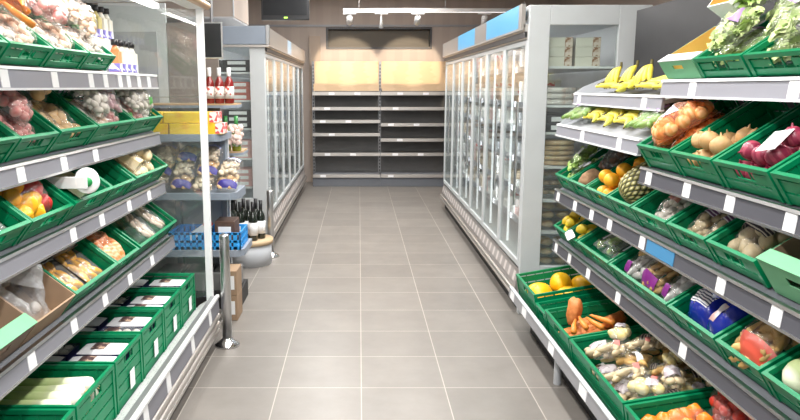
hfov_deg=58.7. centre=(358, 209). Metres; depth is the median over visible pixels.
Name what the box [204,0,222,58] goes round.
display screen
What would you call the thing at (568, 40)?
print
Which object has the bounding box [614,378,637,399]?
bag
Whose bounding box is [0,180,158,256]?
shelf
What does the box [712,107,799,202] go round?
crate
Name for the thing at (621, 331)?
bag
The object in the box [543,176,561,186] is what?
pack
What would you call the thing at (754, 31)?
bag
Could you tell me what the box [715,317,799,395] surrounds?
crate
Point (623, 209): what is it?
crate
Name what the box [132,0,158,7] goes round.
lamp
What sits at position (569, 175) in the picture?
bag
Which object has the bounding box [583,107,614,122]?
banana bunch
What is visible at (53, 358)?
pack
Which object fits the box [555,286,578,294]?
melon
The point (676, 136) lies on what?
net
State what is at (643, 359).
bag
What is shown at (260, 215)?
wine bottle
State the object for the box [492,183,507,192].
pack
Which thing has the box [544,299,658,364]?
crate
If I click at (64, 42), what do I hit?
bag
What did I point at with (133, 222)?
tray
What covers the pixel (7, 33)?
bag
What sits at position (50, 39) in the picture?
bag
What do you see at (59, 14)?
bag
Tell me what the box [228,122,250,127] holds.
pack
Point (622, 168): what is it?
orange
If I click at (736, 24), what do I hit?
bag
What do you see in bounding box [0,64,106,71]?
shelf
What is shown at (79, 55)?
crate
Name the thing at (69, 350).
pack
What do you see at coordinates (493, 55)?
pack
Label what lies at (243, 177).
pack
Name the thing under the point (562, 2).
wall
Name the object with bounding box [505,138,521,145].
pack
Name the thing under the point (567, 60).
print
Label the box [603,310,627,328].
sweet potato
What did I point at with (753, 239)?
bag
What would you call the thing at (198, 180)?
snack bag
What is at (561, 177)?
crate
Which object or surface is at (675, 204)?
bag
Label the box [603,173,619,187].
orange
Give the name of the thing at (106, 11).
sauce bottle
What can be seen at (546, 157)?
pack
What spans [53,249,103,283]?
tray
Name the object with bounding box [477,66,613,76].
shelf
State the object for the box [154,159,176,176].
snack bag
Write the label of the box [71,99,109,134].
bag
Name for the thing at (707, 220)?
bag
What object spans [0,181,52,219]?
bag
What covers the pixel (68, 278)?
tray
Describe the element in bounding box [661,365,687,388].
bag
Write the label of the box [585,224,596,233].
lemon
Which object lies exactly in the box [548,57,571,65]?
meal
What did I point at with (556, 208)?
pack
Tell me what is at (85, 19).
bag
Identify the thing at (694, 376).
bag
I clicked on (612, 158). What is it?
bag
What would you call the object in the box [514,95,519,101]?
pack
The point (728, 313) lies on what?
bag
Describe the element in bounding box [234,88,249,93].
pack
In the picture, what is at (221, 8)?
wall
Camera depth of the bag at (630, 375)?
3.18 m
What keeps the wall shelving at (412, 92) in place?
on the floor
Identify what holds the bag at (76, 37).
in the crate at (93, 63)
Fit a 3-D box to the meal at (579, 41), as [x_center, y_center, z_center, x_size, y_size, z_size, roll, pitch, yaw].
[1.526,-1.128,4.798,0.161,0.063,0.202,1,10,4]
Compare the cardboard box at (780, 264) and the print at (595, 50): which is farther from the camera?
the print at (595, 50)
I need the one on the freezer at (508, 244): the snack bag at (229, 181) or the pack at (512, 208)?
the pack at (512, 208)
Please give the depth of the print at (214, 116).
4.79 m
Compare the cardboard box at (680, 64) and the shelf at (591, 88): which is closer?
the cardboard box at (680, 64)
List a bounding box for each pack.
[46,356,65,360]
[52,171,86,197]
[52,343,79,360]
[69,355,116,360]
[75,342,130,371]
[80,327,96,330]
[85,230,124,260]
[85,317,107,330]
[101,327,141,330]
[105,316,154,341]
[110,296,130,306]
[114,158,141,175]
[117,153,143,171]
[126,304,162,306]
[129,295,172,311]
[132,279,148,286]
[148,279,187,293]
[222,60,249,65]
[222,66,249,71]
[224,82,249,87]
[224,94,250,99]
[224,110,250,115]
[227,116,250,121]
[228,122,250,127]
[229,152,251,157]
[231,139,251,145]
[231,146,251,151]
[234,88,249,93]
[236,167,252,174]
[237,175,252,180]
[237,181,252,185]
[466,119,491,124]
[467,83,484,87]
[468,125,491,129]
[469,141,482,147]
[475,105,500,110]
[476,128,500,134]
[476,150,482,156]
[488,131,514,137]
[490,82,517,87]
[491,54,502,59]
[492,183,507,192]
[492,190,497,198]
[493,153,513,161]
[493,160,513,167]
[495,94,500,99]
[496,58,501,64]
[496,88,500,93]
[498,108,522,114]
[503,198,507,206]
[504,165,520,173]
[504,188,519,196]
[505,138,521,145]
[506,110,522,117]
[507,88,518,94]
[508,56,512,62]
[509,50,520,55]
[510,196,519,205]
[510,203,518,212]
[511,169,548,177]
[512,140,521,147]
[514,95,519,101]
[515,54,520,61]
[515,207,518,216]
[516,179,519,187]
[518,142,521,150]
[519,80,560,87]
[519,88,523,95]
[519,112,555,119]
[521,53,524,60]
[542,205,559,216]
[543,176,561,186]
[544,150,574,155]
[544,155,573,160]
[544,160,569,165]
[545,124,556,131]
[545,139,574,145]
[545,145,574,150]
[546,114,565,123]
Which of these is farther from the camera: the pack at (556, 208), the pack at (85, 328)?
the pack at (556, 208)
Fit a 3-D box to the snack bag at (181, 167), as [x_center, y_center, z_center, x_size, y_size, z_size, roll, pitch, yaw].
[-1.214,-0.302,4.982,0.153,0.130,0.200,0,10,0]
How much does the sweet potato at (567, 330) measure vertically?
0.082 m
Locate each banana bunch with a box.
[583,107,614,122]
[596,76,634,88]
[597,108,632,126]
[604,62,622,88]
[611,79,636,91]
[613,109,642,128]
[619,60,638,81]
[633,59,653,88]
[635,75,669,89]
[653,79,666,88]
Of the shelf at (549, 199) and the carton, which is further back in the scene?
the shelf at (549, 199)
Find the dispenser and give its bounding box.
[45,168,99,193]
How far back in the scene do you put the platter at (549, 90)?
4.76 m
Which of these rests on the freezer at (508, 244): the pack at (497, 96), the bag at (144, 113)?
the pack at (497, 96)
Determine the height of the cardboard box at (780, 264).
0.323 m
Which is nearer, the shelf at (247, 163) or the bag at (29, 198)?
the bag at (29, 198)
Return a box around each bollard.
[215,233,239,349]
[267,190,278,257]
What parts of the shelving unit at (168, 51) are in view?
panel, panel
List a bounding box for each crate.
[0,6,88,68]
[0,9,53,66]
[0,37,7,54]
[0,106,59,161]
[0,123,20,162]
[0,180,73,243]
[0,199,31,250]
[0,364,116,419]
[0,409,75,419]
[17,90,98,152]
[29,14,115,70]
[35,239,117,314]
[36,334,143,414]
[41,167,113,223]
[47,90,135,144]
[71,308,164,378]
[73,225,139,280]
[79,160,135,204]
[83,92,163,136]
[94,152,168,193]
[101,289,181,349]
[104,202,176,262]
[126,273,195,326]
[168,224,247,249]
[516,265,602,316]
[535,292,635,329]
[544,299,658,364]
[554,216,589,246]
[555,147,608,193]
[569,155,642,201]
[569,220,610,255]
[569,327,715,419]
[577,227,639,279]
[585,152,652,212]
[607,189,670,224]
[608,248,699,324]
[624,390,724,419]
[630,191,704,242]
[637,99,766,174]
[666,204,741,262]
[667,286,753,360]
[670,101,799,186]
[693,10,795,77]
[706,219,790,288]
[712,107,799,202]
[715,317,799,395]
[742,38,799,76]
[761,350,799,414]
[770,155,799,206]
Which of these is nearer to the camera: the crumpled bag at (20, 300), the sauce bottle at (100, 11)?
the crumpled bag at (20, 300)
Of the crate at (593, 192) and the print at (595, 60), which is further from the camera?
the print at (595, 60)
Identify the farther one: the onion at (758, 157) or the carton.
the carton
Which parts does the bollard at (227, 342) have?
post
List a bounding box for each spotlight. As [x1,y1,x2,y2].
[343,12,355,25]
[375,12,387,27]
[411,12,424,25]
[478,12,490,24]
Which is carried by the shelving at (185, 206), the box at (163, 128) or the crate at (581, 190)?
the box at (163, 128)
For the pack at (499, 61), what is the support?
on the pack
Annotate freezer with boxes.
[219,25,306,237]
[440,4,652,313]
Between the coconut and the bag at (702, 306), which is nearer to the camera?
the bag at (702, 306)
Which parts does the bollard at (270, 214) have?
post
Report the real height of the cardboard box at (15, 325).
0.341 m
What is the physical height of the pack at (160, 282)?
0.114 m
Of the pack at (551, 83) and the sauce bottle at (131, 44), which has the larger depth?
the pack at (551, 83)
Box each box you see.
[0,266,75,347]
[0,297,36,361]
[150,111,167,122]
[153,123,169,133]
[156,264,188,276]
[163,111,221,122]
[169,122,227,133]
[184,264,215,290]
[190,221,212,239]
[213,264,242,290]
[214,217,239,245]
[230,264,241,295]
[231,288,242,319]
[657,26,755,78]
[755,237,799,303]
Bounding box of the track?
[343,0,524,12]
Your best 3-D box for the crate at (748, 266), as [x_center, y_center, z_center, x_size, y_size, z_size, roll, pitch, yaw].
[1.395,0.067,2.300,0.390,0.302,0.304,0,10,0]
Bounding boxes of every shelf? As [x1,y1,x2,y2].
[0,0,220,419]
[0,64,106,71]
[0,91,152,165]
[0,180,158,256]
[0,235,168,368]
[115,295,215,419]
[153,104,241,107]
[221,72,279,78]
[224,100,250,101]
[229,131,285,159]
[229,150,247,155]
[239,156,285,187]
[454,164,571,233]
[455,147,555,201]
[464,132,589,168]
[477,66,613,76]
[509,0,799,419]
[545,132,555,134]
[546,105,580,107]
[558,238,799,419]
[559,118,574,123]
[561,187,799,310]
[565,101,731,144]
[575,70,633,92]
[593,87,688,103]
[649,166,799,208]
[672,75,799,79]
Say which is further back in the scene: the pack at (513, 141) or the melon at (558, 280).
the pack at (513, 141)
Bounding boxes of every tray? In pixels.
[38,258,84,290]
[48,243,77,258]
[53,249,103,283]
[122,214,155,238]
[133,207,164,231]
[540,235,560,246]
[540,244,553,254]
[540,253,565,263]
[541,218,561,227]
[542,187,559,198]
[542,202,567,210]
[542,209,570,220]
[543,169,565,179]
[543,178,563,188]
[597,234,615,251]
[602,240,628,258]
[605,237,621,250]
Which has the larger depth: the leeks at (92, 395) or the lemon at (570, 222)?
the lemon at (570, 222)
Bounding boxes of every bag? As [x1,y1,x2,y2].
[0,0,35,27]
[0,9,36,52]
[0,20,18,56]
[0,90,32,126]
[0,106,36,144]
[0,113,17,132]
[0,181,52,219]
[0,272,47,317]
[0,285,31,316]
[8,264,43,288]
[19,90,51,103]
[20,17,59,60]
[22,0,43,19]
[26,0,67,30]
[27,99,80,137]
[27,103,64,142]
[35,18,73,56]
[42,13,53,22]
[54,24,90,62]
[57,0,97,37]
[64,90,109,118]
[65,98,95,121]
[66,15,76,27]
[66,24,103,59]
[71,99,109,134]
[97,89,122,112]
[102,110,119,130]
[113,89,143,112]
[115,96,142,118]
[115,99,132,115]
[120,96,150,124]
[130,89,152,110]
[133,153,153,170]
[134,149,151,161]
[137,164,147,173]
[153,144,177,162]
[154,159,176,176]
[158,174,173,188]
[170,173,195,190]
[173,160,198,176]
[177,144,200,162]
[192,174,217,190]
[197,159,220,176]
[199,144,223,162]
[216,173,240,190]
[218,157,243,176]
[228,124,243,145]
[561,103,587,119]
[566,158,597,181]
[567,144,598,170]
[570,103,598,119]
[571,156,602,176]
[584,340,612,357]
[585,340,629,359]
[592,364,629,381]
[599,149,631,169]
[600,348,636,362]
[604,362,648,384]
[607,323,631,343]
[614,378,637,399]
[616,350,653,367]
[619,373,645,381]
[624,102,682,128]
[624,253,657,278]
[625,337,655,351]
[626,377,667,397]
[627,333,663,349]
[630,376,669,392]
[633,102,685,129]
[638,99,688,114]
[638,251,648,258]
[640,347,665,356]
[641,261,680,293]
[641,414,656,419]
[645,363,665,376]
[651,361,691,375]
[652,352,663,364]
[655,195,692,219]
[655,340,666,348]
[655,403,715,419]
[657,354,690,370]
[657,375,670,393]
[661,275,696,301]
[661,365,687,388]
[662,350,681,365]
[662,388,680,394]
[674,379,705,392]
[684,208,727,239]
[685,370,706,382]
[688,288,727,329]
[704,215,735,236]
[706,6,764,51]
[706,408,748,419]
[707,302,748,333]
[709,390,751,419]
[713,26,765,67]
[727,221,790,259]
[728,319,798,368]
[730,29,775,60]
[732,0,773,7]
[764,0,799,42]
[764,24,799,66]
[765,0,791,22]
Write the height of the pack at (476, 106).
0.055 m
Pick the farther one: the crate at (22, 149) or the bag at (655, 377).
the bag at (655, 377)
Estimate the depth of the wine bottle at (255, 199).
6.35 m
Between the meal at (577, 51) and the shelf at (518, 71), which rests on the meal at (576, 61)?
the meal at (577, 51)
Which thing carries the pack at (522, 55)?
on the pack
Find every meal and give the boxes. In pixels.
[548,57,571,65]
[549,37,572,46]
[549,47,572,56]
[572,37,600,47]
[572,47,600,56]
[572,57,599,65]
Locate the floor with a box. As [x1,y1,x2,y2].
[169,182,591,419]
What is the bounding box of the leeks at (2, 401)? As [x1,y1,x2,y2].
[0,399,71,404]
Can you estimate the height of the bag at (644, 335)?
0.086 m
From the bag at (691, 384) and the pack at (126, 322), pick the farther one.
the pack at (126, 322)
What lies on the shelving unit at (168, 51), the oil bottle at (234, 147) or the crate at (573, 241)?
the oil bottle at (234, 147)
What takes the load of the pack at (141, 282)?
in the crate at (187, 308)
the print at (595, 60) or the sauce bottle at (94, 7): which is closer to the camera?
the sauce bottle at (94, 7)
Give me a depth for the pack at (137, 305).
3.70 m
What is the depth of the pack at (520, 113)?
5.34 m
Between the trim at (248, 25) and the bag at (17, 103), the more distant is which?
the trim at (248, 25)
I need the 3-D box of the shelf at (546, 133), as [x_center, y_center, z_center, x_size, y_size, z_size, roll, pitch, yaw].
[1.500,-0.883,6.896,0.600,0.015,4.330,0,10,0]
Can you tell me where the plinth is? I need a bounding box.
[232,234,272,267]
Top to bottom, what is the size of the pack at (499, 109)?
0.055 m
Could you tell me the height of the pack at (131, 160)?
0.177 m
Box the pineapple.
[618,161,654,203]
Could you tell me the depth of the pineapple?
3.24 m
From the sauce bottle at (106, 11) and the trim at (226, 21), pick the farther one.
the trim at (226, 21)
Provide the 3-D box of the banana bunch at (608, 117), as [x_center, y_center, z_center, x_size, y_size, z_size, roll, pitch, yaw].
[1.325,-0.487,3.657,0.166,0.112,0.231,2,10,9]
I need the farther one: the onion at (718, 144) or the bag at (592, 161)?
the bag at (592, 161)
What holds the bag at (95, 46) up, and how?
in the crate at (93, 63)
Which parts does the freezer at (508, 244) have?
door, handle, canopy panel, door, handle, door, canopy panel, handle, bumper rail, bumper rail, door, handle, canopy panel, kick plate, canopy trim, price rail, price rail, price rail, price rail, price rail, price rail, door, handle, canopy panel, door, handle, canopy panel, frame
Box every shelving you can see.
[141,131,251,308]
[312,61,380,185]
[380,61,445,185]
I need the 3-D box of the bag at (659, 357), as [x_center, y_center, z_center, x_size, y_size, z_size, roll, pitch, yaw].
[1.426,0.678,3.177,0.122,0.072,0.185,-3,10,-17]
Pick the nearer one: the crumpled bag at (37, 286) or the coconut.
the crumpled bag at (37, 286)
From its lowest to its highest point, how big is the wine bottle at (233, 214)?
0.310 m
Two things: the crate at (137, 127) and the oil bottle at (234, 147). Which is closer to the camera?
the crate at (137, 127)
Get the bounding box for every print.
[209,111,221,121]
[215,122,227,133]
[564,47,572,55]
[564,57,571,65]
[565,37,572,45]
[592,47,600,55]
[592,57,599,65]
[593,37,600,45]
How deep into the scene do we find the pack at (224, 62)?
6.54 m
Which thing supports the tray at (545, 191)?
in the freezer at (508, 244)
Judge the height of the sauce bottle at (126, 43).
0.178 m
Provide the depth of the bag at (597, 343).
3.30 m
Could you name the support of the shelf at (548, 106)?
attached to the freezer at (508, 244)
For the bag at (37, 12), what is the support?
on the bag at (64, 42)
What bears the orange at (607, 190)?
in the crate at (593, 192)
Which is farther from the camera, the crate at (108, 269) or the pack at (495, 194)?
the pack at (495, 194)
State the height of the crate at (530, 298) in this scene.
0.287 m
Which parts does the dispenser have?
arm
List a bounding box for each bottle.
[77,1,90,35]
[86,3,96,37]
[91,5,102,38]
[97,7,108,39]
[103,8,113,39]
[109,39,122,72]
[117,40,127,72]
[122,41,133,72]
[128,42,138,73]
[206,68,214,103]
[214,68,224,103]
[224,68,233,103]
[224,116,230,150]
[231,200,236,216]
[232,116,240,150]
[234,200,237,214]
[237,202,244,230]
[241,198,245,214]
[244,200,250,237]
[248,202,257,240]
[254,198,258,215]
[257,200,265,238]
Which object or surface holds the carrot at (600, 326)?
in the crate at (561, 338)
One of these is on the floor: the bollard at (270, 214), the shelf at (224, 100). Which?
the bollard at (270, 214)
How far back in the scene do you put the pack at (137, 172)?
3.75 m
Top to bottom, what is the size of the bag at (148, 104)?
0.158 m
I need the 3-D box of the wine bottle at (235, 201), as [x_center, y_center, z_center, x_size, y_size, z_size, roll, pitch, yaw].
[-1.090,0.082,6.286,0.081,0.341,0.081,0,10,0]
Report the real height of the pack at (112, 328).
0.114 m
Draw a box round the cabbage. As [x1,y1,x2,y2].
[782,358,799,393]
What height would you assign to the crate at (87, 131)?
0.329 m
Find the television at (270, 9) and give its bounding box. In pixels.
[261,0,309,19]
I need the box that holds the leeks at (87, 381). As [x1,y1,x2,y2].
[18,376,99,388]
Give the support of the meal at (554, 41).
on the meal at (553, 51)
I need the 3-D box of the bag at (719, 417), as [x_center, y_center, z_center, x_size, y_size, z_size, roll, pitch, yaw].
[1.398,0.741,2.592,0.236,0.104,0.161,-1,10,-6]
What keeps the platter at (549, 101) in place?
on the freezer at (508, 244)
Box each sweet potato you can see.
[558,327,570,334]
[566,297,582,324]
[570,318,590,329]
[574,324,604,335]
[585,329,603,333]
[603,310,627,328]
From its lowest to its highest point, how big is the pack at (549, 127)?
0.055 m
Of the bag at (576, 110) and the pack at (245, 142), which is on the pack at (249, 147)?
the pack at (245, 142)
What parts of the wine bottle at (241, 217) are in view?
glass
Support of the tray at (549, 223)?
on the freezer at (508, 244)
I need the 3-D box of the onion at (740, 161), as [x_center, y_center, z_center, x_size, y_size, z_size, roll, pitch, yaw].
[1.269,-0.131,2.331,0.066,0.070,0.066,7,12,34]
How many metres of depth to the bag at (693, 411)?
2.51 m
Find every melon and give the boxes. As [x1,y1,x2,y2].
[527,282,550,292]
[532,284,552,297]
[550,272,570,290]
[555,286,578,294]
[571,275,595,290]
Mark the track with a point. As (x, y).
(357, 10)
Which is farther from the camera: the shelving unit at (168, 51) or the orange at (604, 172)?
the shelving unit at (168, 51)
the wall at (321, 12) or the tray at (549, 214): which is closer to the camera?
the tray at (549, 214)
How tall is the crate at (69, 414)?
0.225 m
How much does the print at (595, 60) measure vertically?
0.059 m
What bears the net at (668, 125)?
in the crate at (661, 158)
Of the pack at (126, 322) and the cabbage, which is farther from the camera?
the pack at (126, 322)
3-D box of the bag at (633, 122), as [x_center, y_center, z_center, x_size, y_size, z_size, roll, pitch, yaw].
[1.342,-0.427,3.210,0.235,0.123,0.142,-3,10,-17]
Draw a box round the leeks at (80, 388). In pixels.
[12,384,90,395]
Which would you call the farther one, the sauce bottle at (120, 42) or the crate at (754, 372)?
the sauce bottle at (120, 42)
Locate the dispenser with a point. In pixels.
(85, 180)
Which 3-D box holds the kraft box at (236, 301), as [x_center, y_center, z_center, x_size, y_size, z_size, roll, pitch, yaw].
[-0.860,0.644,4.861,0.090,0.170,0.201,0,10,0]
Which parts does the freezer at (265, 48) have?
trim, frame, door, handle, price rail, price rail, canopy panel, handle, door, door, handle, canopy trim, kick plate, canopy panel, bumper rail, bumper rail, door glass, door, handle, door glass, door, handle, canopy panel, door glass, door, handle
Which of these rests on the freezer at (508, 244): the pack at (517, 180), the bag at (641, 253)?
the pack at (517, 180)
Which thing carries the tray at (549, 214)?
on the tray
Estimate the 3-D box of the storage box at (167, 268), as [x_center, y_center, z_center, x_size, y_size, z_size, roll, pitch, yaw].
[-1.350,0.487,5.154,0.180,0.139,0.270,0,10,0]
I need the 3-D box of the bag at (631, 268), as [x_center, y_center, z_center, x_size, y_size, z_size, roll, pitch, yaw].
[1.369,0.244,3.310,0.253,0.187,0.203,-1,10,-4]
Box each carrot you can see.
[571,319,576,334]
[578,316,588,330]
[585,317,604,329]
[589,314,615,324]
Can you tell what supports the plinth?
on the floor
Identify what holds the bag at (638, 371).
in the crate at (603, 389)
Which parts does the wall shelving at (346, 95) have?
price rail, price rail, header rail, price rail, price rail, price rail, price rail, header panel, shelf, shelf, shelf, shelf, panel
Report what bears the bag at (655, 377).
in the crate at (603, 389)
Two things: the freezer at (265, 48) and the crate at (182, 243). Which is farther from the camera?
the freezer at (265, 48)
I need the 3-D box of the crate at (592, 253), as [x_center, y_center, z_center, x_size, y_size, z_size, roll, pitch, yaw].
[1.401,0.151,3.685,0.390,0.302,0.484,0,10,0]
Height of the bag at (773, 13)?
0.149 m
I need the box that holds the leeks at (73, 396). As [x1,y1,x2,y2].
[3,391,81,404]
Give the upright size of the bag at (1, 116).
0.151 m
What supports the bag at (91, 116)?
in the crate at (124, 125)
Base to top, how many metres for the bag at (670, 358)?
0.077 m
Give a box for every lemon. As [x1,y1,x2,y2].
[562,215,572,223]
[565,218,575,226]
[569,211,579,218]
[576,224,587,233]
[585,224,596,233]
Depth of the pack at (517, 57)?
5.43 m
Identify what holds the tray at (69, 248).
on the tray at (84, 269)
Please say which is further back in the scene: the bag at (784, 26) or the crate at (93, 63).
the crate at (93, 63)
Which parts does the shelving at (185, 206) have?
panel, shelf, shelf, shelf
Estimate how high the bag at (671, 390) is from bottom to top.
0.084 m
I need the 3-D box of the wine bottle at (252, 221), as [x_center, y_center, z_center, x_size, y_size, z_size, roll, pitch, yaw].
[-0.925,0.098,6.192,0.081,0.341,0.081,0,10,0]
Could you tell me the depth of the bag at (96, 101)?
3.18 m
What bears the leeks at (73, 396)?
in the crate at (105, 379)
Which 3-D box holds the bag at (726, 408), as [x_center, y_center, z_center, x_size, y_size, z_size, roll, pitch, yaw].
[1.331,0.684,2.510,0.163,0.095,0.239,4,10,20]
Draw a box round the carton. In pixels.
[707,0,766,20]
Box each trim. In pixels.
[166,17,247,25]
[248,25,479,26]
[309,36,320,181]
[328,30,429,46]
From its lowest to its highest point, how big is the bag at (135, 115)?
0.176 m
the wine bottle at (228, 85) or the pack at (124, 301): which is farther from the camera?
the wine bottle at (228, 85)
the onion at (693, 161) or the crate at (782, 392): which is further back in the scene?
the onion at (693, 161)
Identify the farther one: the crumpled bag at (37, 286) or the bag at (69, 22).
the bag at (69, 22)
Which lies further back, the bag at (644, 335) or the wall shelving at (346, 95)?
the wall shelving at (346, 95)
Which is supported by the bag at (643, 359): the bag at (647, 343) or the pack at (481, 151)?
the bag at (647, 343)
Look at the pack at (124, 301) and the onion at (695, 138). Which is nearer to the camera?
the onion at (695, 138)
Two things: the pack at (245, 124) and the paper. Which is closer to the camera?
the paper
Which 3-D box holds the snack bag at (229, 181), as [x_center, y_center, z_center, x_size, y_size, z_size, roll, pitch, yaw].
[-0.910,-0.208,4.939,0.153,0.122,0.198,0,10,-1]
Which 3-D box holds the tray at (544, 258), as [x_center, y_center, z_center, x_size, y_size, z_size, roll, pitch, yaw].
[1.370,0.350,5.044,0.240,0.064,0.180,0,10,0]
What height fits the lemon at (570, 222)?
0.056 m
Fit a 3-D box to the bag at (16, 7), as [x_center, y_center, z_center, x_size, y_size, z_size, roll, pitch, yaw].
[-1.234,-0.738,2.442,0.219,0.219,0.198,-2,10,-12]
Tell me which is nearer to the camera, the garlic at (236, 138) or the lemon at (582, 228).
the lemon at (582, 228)
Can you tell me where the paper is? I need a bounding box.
[565,230,574,239]
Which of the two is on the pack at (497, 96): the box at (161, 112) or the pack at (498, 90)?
the pack at (498, 90)
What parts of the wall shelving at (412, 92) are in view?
shelf, price rail, shelf, price rail, shelf, price rail, price rail, price rail, shelf, price rail, panel, header rail, header panel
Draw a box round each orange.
[597,185,608,198]
[599,169,612,182]
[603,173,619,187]
[603,187,614,193]
[616,163,631,177]
[633,157,644,165]
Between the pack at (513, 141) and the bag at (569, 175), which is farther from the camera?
the pack at (513, 141)
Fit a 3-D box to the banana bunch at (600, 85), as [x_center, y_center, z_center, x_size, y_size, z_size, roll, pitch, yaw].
[1.444,-0.711,3.948,0.186,0.074,0.248,-2,10,-10]
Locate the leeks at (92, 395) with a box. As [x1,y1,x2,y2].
[91,389,102,401]
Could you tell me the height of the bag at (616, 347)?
0.096 m
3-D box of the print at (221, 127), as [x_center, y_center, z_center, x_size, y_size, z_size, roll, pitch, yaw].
[-0.945,-0.564,4.875,0.051,0.069,0.172,0,10,0]
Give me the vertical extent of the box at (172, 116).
0.073 m
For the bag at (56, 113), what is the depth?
2.94 m
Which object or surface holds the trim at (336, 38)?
attached to the wall at (321, 12)
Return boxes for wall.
[92,0,248,24]
[248,0,559,181]
[560,0,672,5]
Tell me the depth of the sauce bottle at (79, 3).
3.56 m
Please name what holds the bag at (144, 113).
in the crate at (137, 127)
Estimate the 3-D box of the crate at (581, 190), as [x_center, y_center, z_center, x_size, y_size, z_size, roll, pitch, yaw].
[1.395,-0.213,3.916,0.390,0.302,0.284,0,10,0]
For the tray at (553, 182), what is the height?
0.063 m
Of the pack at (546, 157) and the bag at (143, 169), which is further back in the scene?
the pack at (546, 157)
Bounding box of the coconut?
[578,168,599,184]
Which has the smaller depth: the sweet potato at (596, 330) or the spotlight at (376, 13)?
the sweet potato at (596, 330)
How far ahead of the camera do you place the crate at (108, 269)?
3.13 m
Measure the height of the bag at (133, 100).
0.169 m
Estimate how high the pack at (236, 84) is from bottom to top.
0.055 m
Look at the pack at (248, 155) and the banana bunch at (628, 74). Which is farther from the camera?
the pack at (248, 155)
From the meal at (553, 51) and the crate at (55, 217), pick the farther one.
the meal at (553, 51)
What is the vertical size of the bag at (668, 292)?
0.188 m
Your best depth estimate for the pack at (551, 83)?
5.20 m
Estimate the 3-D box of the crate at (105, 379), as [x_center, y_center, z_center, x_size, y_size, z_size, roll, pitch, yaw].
[-1.260,0.763,2.685,0.550,0.225,0.384,0,10,0]
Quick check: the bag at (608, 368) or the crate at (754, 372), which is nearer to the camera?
the crate at (754, 372)
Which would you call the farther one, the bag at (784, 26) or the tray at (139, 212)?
the tray at (139, 212)
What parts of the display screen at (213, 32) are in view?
frame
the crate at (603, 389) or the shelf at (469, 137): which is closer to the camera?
the crate at (603, 389)
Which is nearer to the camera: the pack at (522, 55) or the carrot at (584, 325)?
the carrot at (584, 325)
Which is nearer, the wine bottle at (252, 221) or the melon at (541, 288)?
the melon at (541, 288)
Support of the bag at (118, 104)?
in the crate at (137, 127)
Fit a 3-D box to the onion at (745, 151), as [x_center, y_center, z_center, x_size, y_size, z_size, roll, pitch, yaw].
[1.262,-0.192,2.283,0.064,0.065,0.063,-9,13,-41]
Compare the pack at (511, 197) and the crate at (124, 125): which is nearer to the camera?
the crate at (124, 125)
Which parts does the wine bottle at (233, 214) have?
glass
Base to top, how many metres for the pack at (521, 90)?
0.055 m
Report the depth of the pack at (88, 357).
2.99 m
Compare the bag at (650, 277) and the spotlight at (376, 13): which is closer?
the bag at (650, 277)
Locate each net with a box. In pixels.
[651,99,716,144]
[653,112,717,148]
[671,112,723,147]
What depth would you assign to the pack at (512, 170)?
5.60 m
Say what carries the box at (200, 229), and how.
in the crate at (182, 243)
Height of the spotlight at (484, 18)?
0.185 m
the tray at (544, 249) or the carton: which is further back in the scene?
the tray at (544, 249)
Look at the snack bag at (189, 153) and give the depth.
4.96 m
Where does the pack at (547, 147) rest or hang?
on the pack at (547, 152)
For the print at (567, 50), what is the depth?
4.71 m
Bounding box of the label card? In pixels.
[756,129,793,150]
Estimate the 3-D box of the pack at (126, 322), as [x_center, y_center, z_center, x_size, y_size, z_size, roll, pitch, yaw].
[-1.120,0.592,3.490,0.202,0.114,0.138,0,10,0]
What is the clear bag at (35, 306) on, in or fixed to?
in the cardboard box at (57, 297)
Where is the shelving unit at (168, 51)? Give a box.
[98,3,247,263]
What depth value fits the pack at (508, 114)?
5.79 m
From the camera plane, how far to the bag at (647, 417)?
2.66 m
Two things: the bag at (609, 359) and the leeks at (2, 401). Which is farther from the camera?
the bag at (609, 359)
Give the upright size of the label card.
0.071 m
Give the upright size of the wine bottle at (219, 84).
0.270 m
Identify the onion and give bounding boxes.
[687,151,698,168]
[691,130,703,147]
[694,149,713,167]
[699,128,718,149]
[709,132,731,154]
[723,130,735,139]
[735,124,751,141]
[735,160,751,177]
[738,140,760,159]
[745,162,764,183]
[751,144,768,165]
[764,145,790,165]
[782,123,799,147]
[782,142,799,152]
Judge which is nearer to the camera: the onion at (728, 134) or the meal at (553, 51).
the onion at (728, 134)
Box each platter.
[547,87,576,92]
[547,93,573,98]
[547,99,573,104]

